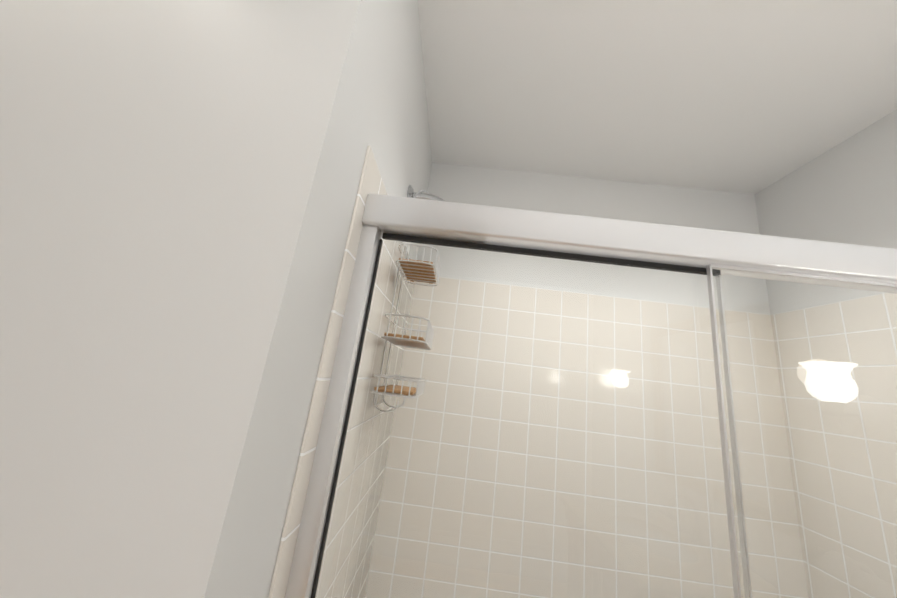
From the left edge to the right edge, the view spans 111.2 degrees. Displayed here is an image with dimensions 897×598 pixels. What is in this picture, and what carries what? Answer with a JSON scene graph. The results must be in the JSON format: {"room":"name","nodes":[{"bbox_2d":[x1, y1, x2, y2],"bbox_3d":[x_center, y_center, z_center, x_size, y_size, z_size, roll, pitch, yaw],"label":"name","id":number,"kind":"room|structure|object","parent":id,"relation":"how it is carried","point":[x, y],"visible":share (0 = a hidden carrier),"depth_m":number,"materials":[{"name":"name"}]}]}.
{"room":"bathroom","nodes":[
{"label":"bathroom","id":0,"kind":"room"},
{"bbox_2d":[0,0,431,597],"bbox_3d":[-1.138,0.323,0.841,1.820,2.480,1.050,7,-14,2],"label":"wall","id":1,"kind":"structure","parent":0,"point":[178,184],"depth_m":0.40,"materials":[{"name":"white paint"}]},
{"bbox_2d":[268,145,414,597],"bbox_3d":[-0.246,0.544,0.790,0.006,1.553,0.785,7,-14,2],"label":"wall tile","id":2,"kind":"structure","parent":1,"relation":"attached to","point":[371,181],"depth_m":0.73,"materials":[{"name":"beige tile"}]},
{"bbox_2d":[371,185,443,411],"bbox_3d":[-0.059,-0.023,0.959,0.233,0.721,0.275,7,-14,2],"label":"shower caddy","id":3,"kind":"object","parent":1,"relation":"attached to","point":[416,269],"visible":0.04,"depth_m":0.89,"materials":[{"name":"silver metal"}]},
{"bbox_2d":[285,193,896,597],"bbox_3d":[0.499,0.589,0.423,1.516,1.474,0.110,7,-14,2],"label":"shower door frame","id":4,"kind":"object","parent":1,"relation":"attached to","point":[710,253],"visible":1,"depth_m":0.57,"materials":[{"name":"white"}]},
{"bbox_2d":[417,162,770,314],"bbox_3d":[0.526,0.630,1.228,1.524,2.480,0.120,7,-14,2],"label":"wall","id":5,"kind":"structure","parent":0,"point":[651,203],"depth_m":1.41,"materials":[{"name":"white paint"}]},
{"bbox_2d":[365,277,807,597],"bbox_3d":[0.511,0.727,1.139,1.512,1.553,0.006,7,-14,2],"label":"wall tile","id":6,"kind":"structure","parent":5,"relation":"attached to","point":[446,347],"depth_m":1.17,"materials":[{"name":"beige tile"}]},
{"bbox_2d":[418,0,896,193],"bbox_3d":[-0.174,-1.103,0.009,3.464,0.100,3.340,7,-14,2],"label":"ceiling","id":7,"kind":"structure","parent":0,"point":[747,96],"depth_m":0.99,"materials":[{"name":"white paint"}]},
{"bbox_2d":[755,110,896,314],"bbox_3d":[1.327,0.334,-0.365,0.120,2.480,3.340,7,-14,2],"label":"wall","id":8,"kind":"structure","parent":0,"point":[845,191],"depth_m":1.10,"materials":[{"name":"white paint"}]},
{"bbox_2d":[771,293,896,597],"bbox_3d":[1.261,0.721,0.732,0.006,1.553,0.785,7,-14,2],"label":"wall tile","id":9,"kind":"structure","parent":8,"relation":"attached to","point":[793,394],"depth_m":1.01,"materials":[{"name":"beige tile"}]}
]}

